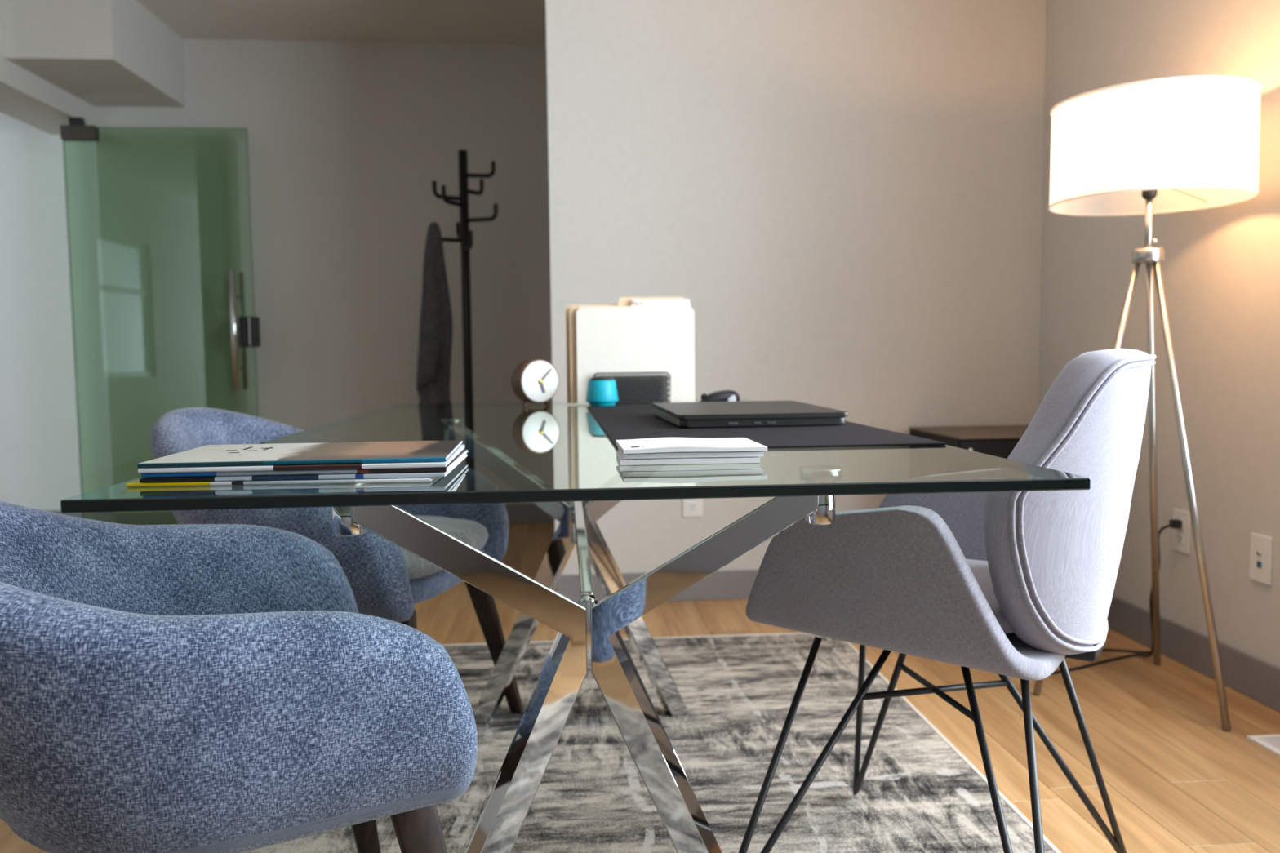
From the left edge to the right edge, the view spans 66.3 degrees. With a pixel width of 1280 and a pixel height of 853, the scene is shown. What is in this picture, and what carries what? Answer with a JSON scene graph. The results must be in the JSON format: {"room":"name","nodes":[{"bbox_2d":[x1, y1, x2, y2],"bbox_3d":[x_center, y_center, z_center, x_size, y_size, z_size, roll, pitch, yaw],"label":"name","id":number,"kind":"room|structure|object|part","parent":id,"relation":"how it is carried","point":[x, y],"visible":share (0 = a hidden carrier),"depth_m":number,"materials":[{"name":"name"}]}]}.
{"room":"office","nodes":[
{"label":"office","id":0,"kind":"room"},
{"bbox_2d":[0,112,113,511],"bbox_3d":[-3.553,-0.695,5.108,1.640,2.490,0.100,-1,4,-4],"label":"wall","id":1,"kind":"structure","parent":0,"point":[40,462],"depth_m":5.11,"materials":[{"name":"white paint"}]},
{"bbox_2d":[47,510,114,523],"bbox_3d":[-3.445,0.499,5.144,1.420,0.100,0.014,-1,4,-4],"label":"baseboard","id":2,"kind":"structure","parent":1,"relation":"attached to","point":[108,517],"depth_m":5.18,"materials":[{"name":"grey paint"}]},
{"bbox_2d":[0,0,185,134],"bbox_3d":[-2.627,-1.693,4.553,0.732,0.440,1.010,-1,4,-4],"label":"ceiling","id":3,"kind":"structure","parent":0,"point":[60,60],"depth_m":4.31,"materials":[{"name":"paint"}]},
{"bbox_2d":[94,39,552,512],"bbox_3d":[-1.273,-0.722,5.137,2.910,2.490,0.120,-1,4,-4],"label":"wall","id":4,"kind":"structure","parent":0,"point":[348,141],"depth_m":5.03,"materials":[{"name":"paint"}]},
{"bbox_2d":[59,116,260,523],"bbox_3d":[-2.328,-0.471,4.809,0.878,2.040,0.169,-1,4,-4],"label":"door","id":5,"kind":"structure","parent":4,"relation":"in","point":[76,130],"depth_m":4.78,"materials":[{"name":"green glass"}]},
{"bbox_3d":[-1.975,-0.469,4.767,0.029,0.583,0.029,-1,4,-4],"label":"handle","id":6,"kind":"part","parent":5,"relation":"part of","materials":[{"name":"silver metal"}]},
{"bbox_3d":[-1.982,-0.637,4.825,0.018,0.018,0.130,-1,4,-4],"label":"handle post","id":7,"kind":"part","parent":5,"relation":"part of","materials":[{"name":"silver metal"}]},
{"bbox_3d":[-1.979,-0.287,4.850,0.018,0.018,0.130,-1,4,-4],"label":"handle post","id":8,"kind":"part","parent":5,"relation":"part of","materials":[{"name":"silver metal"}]},
{"bbox_3d":[-1.986,-0.478,4.907,0.029,0.583,0.029,-1,4,-4],"label":"handle","id":9,"kind":"part","parent":5,"relation":"part of","materials":[{"name":"silver metal"}]},
{"bbox_2d":[113,502,555,524],"bbox_3d":[-1.315,0.473,5.152,2.790,0.105,0.014,-1,4,-4],"label":"baseboard","id":10,"kind":"structure","parent":4,"relation":"attached to","point":[531,513],"depth_m":5.19,"materials":[{"name":"grey paint"}]},
{"bbox_2d":[137,0,546,44],"bbox_3d":[-1.187,-1.731,1.240,5.785,0.080,8.100,-1,4,-4],"label":"ceiling","id":11,"kind":"structure","parent":0,"point":[473,21],"depth_m":4.66,"materials":[{"name":"paint"}]},
{"bbox_2d":[0,522,1279,852],"bbox_3d":[-1.159,0.823,1.424,5.785,0.060,8.100,-1,4,-4],"label":"floor","id":12,"kind":"structure","parent":0,"point":[1175,781],"depth_m":2.26,"materials":[{"name":"brown wood"}]},
{"bbox_2d":[431,149,497,403],"bbox_3d":[-0.816,-0.370,4.655,0.312,1.848,0.304,-1,4,-4],"label":"coat rack","id":13,"kind":"object","parent":12,"relation":"on","point":[464,236],"visible":0.75,"depth_m":4.61,"materials":[{"name":"black metal"}]},
{"bbox_2d":[416,222,453,403],"bbox_3d":[-0.962,-0.405,4.561,0.175,1.090,0.131,-1,4,-4],"label":"hanging cloth","id":14,"kind":"object","parent":13,"relation":"hanging from","point":[435,329],"visible":0.81,"depth_m":4.55,"materials":[{"name":"black fabric"}]},
{"bbox_2d":[241,632,1061,852],"bbox_3d":[-0.100,0.751,1.763,1.652,0.010,2.515,-1,4,-4],"label":"area rug","id":15,"kind":"object","parent":12,"relation":"on","point":[917,793],"visible":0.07,"depth_m":2.07,"materials":[{"name":"grey carpet"}]},
{"bbox_2d":[0,501,477,852],"bbox_3d":[-0.603,0.410,1.191,0.702,0.764,0.692,-3,5,-28],"label":"tub chair","id":16,"kind":"object","parent":15,"relation":"on","point":[184,688],"visible":1,"depth_m":0.94,"materials":[{"name":"blue fabric"}]},
{"bbox_3d":[-0.522,0.383,1.233,0.456,0.054,0.524,-3,5,-28],"label":"seat","id":17,"kind":"part","parent":16,"relation":"part of","materials":[{"name":"blue fabric"}]},
{"bbox_3d":[-0.458,0.576,1.555,0.059,0.376,0.158,-1,4,2],"label":"leg","id":18,"kind":"part","parent":16,"relation":"part of","materials":[{"name":"brown wood"}]},
{"bbox_3d":[-0.228,0.604,1.133,0.158,0.376,0.059,2,5,31],"label":"leg","id":19,"kind":"part","parent":16,"relation":"part of","materials":[{"name":"brown wood"}]},
{"bbox_2d":[150,407,524,712],"bbox_3d":[-0.693,0.340,2.166,0.702,0.764,0.692,0,4,11],"label":"tub chair","id":20,"kind":"object","parent":15,"relation":"on","point":[385,580],"visible":0.41,"depth_m":1.97,"materials":[{"name":"blue fabric"}]},
{"bbox_3d":[-0.709,0.158,2.156,0.674,0.398,0.692,0,4,11],"label":"backrest","id":21,"kind":"part","parent":20,"relation":"part of","materials":[{"name":"blue fabric"}]},
{"bbox_3d":[-0.451,0.552,1.887,0.059,0.376,0.158,-2,4,-18],"label":"leg","id":22,"kind":"part","parent":20,"relation":"part of","materials":[{"name":"brown wood"}]},
{"bbox_2d":[400,515,488,579],"bbox_3d":[-0.614,0.253,2.144,0.490,0.076,0.472,0,4,11],"label":"seat cushion","id":23,"kind":"object","parent":20,"relation":"on","point":[473,530],"depth_m":2.16,"materials":[{"name":"fabric"}]},
{"bbox_3d":[-0.603,0.318,2.146,0.456,0.054,0.524,0,4,11],"label":"seat","id":24,"kind":"part","parent":20,"relation":"part of","materials":[{"name":"blue fabric"}]},
{"bbox_3d":[-0.356,0.517,2.357,0.059,0.376,0.158,3,5,41],"label":"leg","id":25,"kind":"part","parent":20,"relation":"part of","materials":[{"name":"brown wood"}]},
{"bbox_2d":[60,399,1090,852],"bbox_3d":[-0.114,0.363,1.938,1.016,0.740,1.900,-1,4,-4],"label":"glass table","id":26,"kind":"object","parent":15,"relation":"on","point":[557,457],"visible":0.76,"depth_m":1.28,"materials":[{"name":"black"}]},
{"bbox_2d":[125,477,435,487],"bbox_3d":[-0.380,0.051,1.128,0.313,0.004,0.216,-1,4,-2],"label":"magazine","id":27,"kind":"object","parent":26,"relation":"on","point":[136,483],"visible":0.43,"depth_m":1.02,"materials":[{"name":"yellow paper"}]},
{"bbox_2d":[139,453,467,482],"bbox_3d":[-0.368,0.046,1.130,0.313,0.005,0.216,-1,4,-4],"label":"magazine","id":28,"kind":"object","parent":27,"relation":"on","point":[428,474],"visible":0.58,"depth_m":1.02,"materials":[{"name":"white paper"}]},
{"bbox_2d":[141,448,468,477],"bbox_3d":[-0.368,0.041,1.132,0.313,0.005,0.216,-1,4,-4],"label":"magazine","id":29,"kind":"object","parent":28,"relation":"on","point":[464,451],"visible":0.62,"depth_m":1.03,"materials":[{"name":"white paper"}]},
{"bbox_2d":[137,444,465,473],"bbox_3d":[-0.369,0.035,1.128,0.313,0.005,0.216,-1,4,-5],"label":"magazine","id":30,"kind":"object","parent":29,"relation":"on","point":[439,464],"visible":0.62,"depth_m":1.02,"materials":[{"name":"white paper"}]},
{"bbox_2d":[137,440,462,467],"bbox_3d":[-0.371,0.030,1.129,0.313,0.005,0.216,-1,4,-6],"label":"magazine","id":31,"kind":"object","parent":30,"relation":"on","point":[319,453],"visible":1,"depth_m":1.09,"materials":[{"name":"white paper"}]},
{"bbox_3d":[-0.215,0.419,1.284,0.306,0.723,0.042,-3,5,-26],"label":"bent leg","id":32,"kind":"part","parent":26,"relation":"part of","materials":[{"name":"silver metal"}]},
{"bbox_3d":[-0.296,0.347,2.300,0.306,0.723,0.042,1,4,17],"label":"bent leg","id":33,"kind":"part","parent":26,"relation":"part of","materials":[{"name":"silver metal"}]},
{"bbox_2d":[511,359,558,406],"bbox_3d":[-0.275,-0.115,2.584,0.116,0.124,0.061,-3,5,-34],"label":"desk clock","id":34,"kind":"object","parent":26,"relation":"on","point":[532,380],"visible":1,"depth_m":2.56,"materials":[{"name":"brown wood"}]},
{"bbox_3d":[-0.118,0.000,1.911,1.016,0.012,1.900,-1,4,-4],"label":"glass","id":35,"kind":"part","parent":26,"relation":"part of","materials":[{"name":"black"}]},
{"bbox_3d":[-0.143,0.216,2.250,0.026,0.104,0.026,-1,4,-4],"label":"hub post","id":36,"kind":"part","parent":26,"relation":"part of","materials":[{"name":"silver metal"}]},
{"bbox_3d":[-0.070,0.281,1.339,0.026,0.104,0.026,-1,4,-4],"label":"hub post","id":37,"kind":"part","parent":26,"relation":"part of","materials":[{"name":"silver metal"}]},
{"bbox_2d":[586,377,617,405],"bbox_3d":[-0.098,-0.091,2.515,0.083,0.074,0.083,-1,4,-4],"label":"speaker","id":38,"kind":"object","parent":26,"relation":"on","point":[601,391],"visible":1,"depth_m":2.48},
{"bbox_2d":[592,372,671,404],"bbox_3d":[-0.026,-0.117,2.670,0.209,0.109,0.104,-1,4,-4],"label":"file holder","id":39,"kind":"object","parent":26,"relation":"on","point":[615,378],"visible":0.59,"depth_m":2.62,"materials":[{"name":"black metal"}]},
{"bbox_2d":[565,304,617,403],"bbox_3d":[-0.034,-0.208,2.674,0.333,0.284,0.015,-1,4,-4],"label":"manila folder","id":40,"kind":"object","parent":39,"relation":"in","point":[567,312],"visible":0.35,"depth_m":2.65,"materials":[{"name":"white paper"}]},
{"bbox_2d":[568,297,684,403],"bbox_3d":[-0.024,-0.206,2.647,0.330,0.284,0.009,-1,4,-4],"label":"manila folder","id":41,"kind":"object","parent":39,"relation":"in","point":[623,301],"visible":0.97,"depth_m":2.63,"materials":[{"name":"white paper"}]},
{"bbox_2d":[576,298,694,404],"bbox_3d":[-0.011,-0.203,2.634,0.317,0.278,0.009,-1,4,-4],"label":"manila folder","id":42,"kind":"object","parent":39,"relation":"in","point":[650,335],"visible":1,"depth_m":2.63,"materials":[{"name":"beige paper"}]},
{"bbox_3d":[0.005,0.342,2.324,0.306,0.723,0.042,-3,5,-26],"label":"bent leg","id":43,"kind":"part","parent":26,"relation":"part of","materials":[{"name":"silver metal"}]},
{"bbox_2d":[616,450,759,465],"bbox_3d":[0.057,0.037,1.229,0.168,0.007,0.120,-1,4,-3],"label":"leaflet","id":44,"kind":"object","parent":26,"relation":"on","point":[622,461],"visible":0.37,"depth_m":1.17,"materials":[{"name":"white paper"}]},
{"bbox_2d":[617,446,763,458],"bbox_3d":[0.060,0.030,1.232,0.169,0.006,0.123,-1,4,-4],"label":"leaflet","id":45,"kind":"object","parent":44,"relation":"on","point":[697,454],"visible":0.46,"depth_m":1.17,"materials":[{"name":"white paper"}]},
{"bbox_2d":[615,437,767,453],"bbox_3d":[0.060,0.022,1.234,0.173,0.007,0.138,-1,4,-5],"label":"leaflet","id":46,"kind":"object","parent":45,"relation":"on","point":[655,445],"visible":1,"depth_m":1.20,"materials":[{"name":"white paper"}]},
{"bbox_3d":[0.086,0.414,1.308,0.306,0.723,0.042,1,4,17],"label":"bent leg","id":47,"kind":"part","parent":26,"relation":"part of","materials":[{"name":"silver metal"}]},
{"bbox_2d":[586,404,946,450],"bbox_3d":[0.148,-0.013,1.937,0.462,0.004,1.170,-1,4,-5],"label":"desk mat","id":48,"kind":"object","parent":26,"relation":"on","point":[618,422],"visible":0.53,"depth_m":1.59,"materials":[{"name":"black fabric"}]},
{"bbox_2d":[699,390,740,401],"bbox_3d":[0.192,-0.068,2.384,0.105,0.041,0.060,-1,4,-4],"label":"computer mouse","id":49,"kind":"object","parent":48,"relation":"on","point":[722,395],"visible":0.48,"depth_m":2.36,"materials":[{"name":"black plastic"}]},
{"bbox_2d":[652,400,848,427],"bbox_3d":[0.197,-0.026,1.899,0.304,0.026,0.396,-1,4,-6],"label":"laptop","id":50,"kind":"object","parent":48,"relation":"on","point":[748,413],"visible":1,"depth_m":1.72,"materials":[{"name":"black metal"}]},
{"bbox_3d":[0.197,-0.034,1.899,0.304,0.011,0.396,-1,4,-6],"label":"lid","id":51,"kind":"part","parent":50,"relation":"part of","materials":[{"name":"black plastic"}]},
{"bbox_2d":[738,348,1155,852],"bbox_3d":[0.480,0.320,1.509,0.537,0.872,0.591,2,5,33],"label":"chair","id":52,"kind":"object","parent":15,"relation":"on","point":[1017,584],"visible":0.84,"depth_m":1.30,"materials":[{"name":"grey fabric"}]},
{"bbox_3d":[0.242,0.544,1.502,0.320,0.432,0.058,-2,4,-19],"label":"leg","id":53,"kind":"part","parent":52,"relation":"part of","materials":[{"name":"black metal"}]},
{"bbox_3d":[0.410,0.523,1.755,0.058,0.432,0.320,-1,4,-4],"label":"leg","id":54,"kind":"part","parent":52,"relation":"part of","materials":[{"name":"black metal"}]},
{"bbox_2d":[965,559,1013,634],"bbox_3d":[0.438,0.248,1.531,0.380,0.048,0.370,2,5,33],"label":"seat cushion","id":55,"kind":"object","parent":52,"relation":"on","point":[1002,609],"depth_m":1.36,"materials":[{"name":"grey fabric"}]},
{"bbox_3d":[0.514,0.553,1.322,0.058,0.432,0.320,-1,4,-4],"label":"leg","id":56,"kind":"part","parent":52,"relation":"part of","materials":[{"name":"black metal"}]},
{"bbox_3d":[0.682,0.533,1.575,0.320,0.432,0.058,-2,4,-19],"label":"leg","id":57,"kind":"part","parent":52,"relation":"part of","materials":[{"name":"black metal"}]},
{"bbox_3d":[0.625,0.106,1.397,0.175,0.432,0.432,2,5,33],"label":"backrest","id":58,"kind":"part","parent":52,"relation":"part of","materials":[{"name":"grey fabric"}]},
{"bbox_2d":[908,425,1028,458],"bbox_3d":[1.228,0.320,3.340,0.476,0.614,0.467,-1,4,-4],"label":"base cabinet","id":59,"kind":"object","parent":12,"relation":"on","point":[999,441],"visible":0.11,"depth_m":3.17,"materials":[{"name":"black wood"}]},
{"bbox_3d":[1.243,0.178,3.121,0.464,0.270,0.014,-1,4,-4],"label":"drawer","id":60,"kind":"part","parent":59,"relation":"part of","materials":[{"name":"black wood"}]},
{"bbox_2d":[1032,75,1262,730],"bbox_3d":[1.265,-0.059,2.514,0.534,1.490,0.630,-1,4,-4],"label":"floor lamp","id":61,"kind":"object","parent":12,"relation":"on","point":[1171,144],"visible":0.93,"depth_m":2.28,"materials":[{"name":"white fabric"}]},
{"bbox_3d":[1.128,0.135,2.475,0.249,1.110,0.018,-1,4,0],"label":"leg","id":62,"kind":"part","parent":61,"relation":"part of","materials":[{"name":"silver metal"}]},
{"bbox_3d":[1.241,0.113,2.722,0.379,1.119,0.427,3,6,42],"label":"power cord","id":63,"kind":"part","parent":61,"relation":"part of","materials":[{"name":"black plastic"}]},
{"bbox_2d":[1142,189,1157,199],"bbox_3d":[1.259,-0.639,2.418,0.060,0.150,0.060,-1,4,-4],"label":"socket","id":64,"kind":"object","parent":61,"relation":"attached to","point":[1146,194],"depth_m":2.41,"materials":[{"name":"black"}]},
{"bbox_3d":[1.363,0.123,2.600,0.018,1.110,0.287,2,5,37],"label":"leg","id":65,"kind":"part","parent":61,"relation":"part of","materials":[{"name":"silver metal"}]},
{"bbox_3d":[1.273,-0.459,2.425,0.012,0.011,0.011,1,5,26],"label":"switch knob","id":66,"kind":"part","parent":61,"relation":"part of","materials":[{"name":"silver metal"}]},
{"bbox_3d":[1.259,-0.675,2.416,0.456,0.242,0.456,-1,4,-4],"label":"lamp shade","id":67,"kind":"part","parent":61,"relation":"part of","materials":[{"name":"white fabric"}]},
{"bbox_3d":[1.314,0.143,2.339,0.018,1.110,0.254,-2,4,-19],"label":"leg","id":68,"kind":"part","parent":61,"relation":"part of","materials":[{"name":"silver metal"}]},
{"bbox_2d":[1246,734,1279,756],"bbox_3d":[1.468,0.707,2.165,0.178,0.006,0.126,-1,4,-4],"label":"floor vent","id":69,"kind":"object","parent":12,"relation":"in","point":[1271,743],"visible":1,"depth_m":2.19,"materials":[{"name":"white plastic"}]},
{"bbox_2d":[546,0,1045,575],"bbox_3d":[0.615,-0.627,3.534,1.870,2.490,0.110,-1,4,-4],"label":"wall","id":70,"kind":"structure","parent":0,"point":[844,197],"depth_m":3.47,"materials":[{"name":"paint"}]},
{"bbox_2d":[555,569,758,603],"bbox_3d":[0.583,0.567,3.554,1.770,0.105,0.014,-1,4,-4],"label":"baseboard","id":71,"kind":"structure","parent":70,"relation":"attached to","point":[736,584],"depth_m":3.52,"materials":[{"name":"grey paint"}]},
{"bbox_2d":[682,498,702,517],"bbox_3d":[0.189,0.265,3.504,0.072,0.118,0.010,-1,4,-4],"label":"wall outlet","id":72,"kind":"object","parent":70,"relation":"attached to","point":[691,507],"visible":0.64,"depth_m":3.50,"materials":[{"name":"white plastic"}]},
{"bbox_2d":[688,502,697,510],"bbox_3d":[0.189,0.285,3.503,0.034,0.030,0.004,-1,4,-4],"label":"socket","id":73,"kind":"object","parent":72,"relation":"attached to","point":[691,505],"depth_m":3.50,"materials":[{"name":"white plastic"}]},
{"bbox_2d":[1038,0,1279,667],"bbox_3d":[1.747,-0.428,0.594,0.120,2.490,6.165,-1,4,-4],"label":"wall","id":74,"kind":"structure","parent":0,"point":[1220,266],"depth_m":2.69,"materials":[{"name":"paint"}]},
{"bbox_2d":[1172,508,1191,554],"bbox_3d":[1.524,0.295,2.759,0.010,0.118,0.072,-1,4,-4],"label":"wall outlet","id":75,"kind":"object","parent":74,"relation":"attached to","point":[1180,537],"visible":0.94,"depth_m":2.75,"materials":[{"name":"white plastic"}]},
{"bbox_2d":[1175,532,1183,544],"bbox_3d":[1.522,0.315,2.760,0.004,0.030,0.034,-1,4,-4],"label":"socket","id":76,"kind":"object","parent":75,"relation":"attached to","point":[1179,535],"depth_m":2.76,"materials":[{"name":"white plastic"}]},
{"bbox_2d":[1176,518,1184,530],"bbox_3d":[1.521,0.275,2.758,0.004,0.030,0.034,-1,4,-4],"label":"socket","id":77,"kind":"object","parent":75,"relation":"attached to","point":[1182,528],"depth_m":2.75,"materials":[{"name":"white plastic"}]},
{"bbox_2d":[1106,595,1279,711],"bbox_3d":[1.633,0.709,1.433,0.014,0.105,4.391,-1,4,-4],"label":"baseboard","id":78,"kind":"structure","parent":74,"relation":"attached to","point":[1258,679],"depth_m":2.67,"materials":[{"name":"grey paint"}]},
{"bbox_2d":[1248,533,1272,585],"bbox_3d":[1.548,0.330,2.446,0.012,0.118,0.072,-1,4,-4],"label":"wall outlet","id":79,"kind":"object","parent":74,"relation":"attached to","point":[1261,546],"visible":1,"depth_m":2.44,"materials":[{"name":"white plastic"}]}
]}

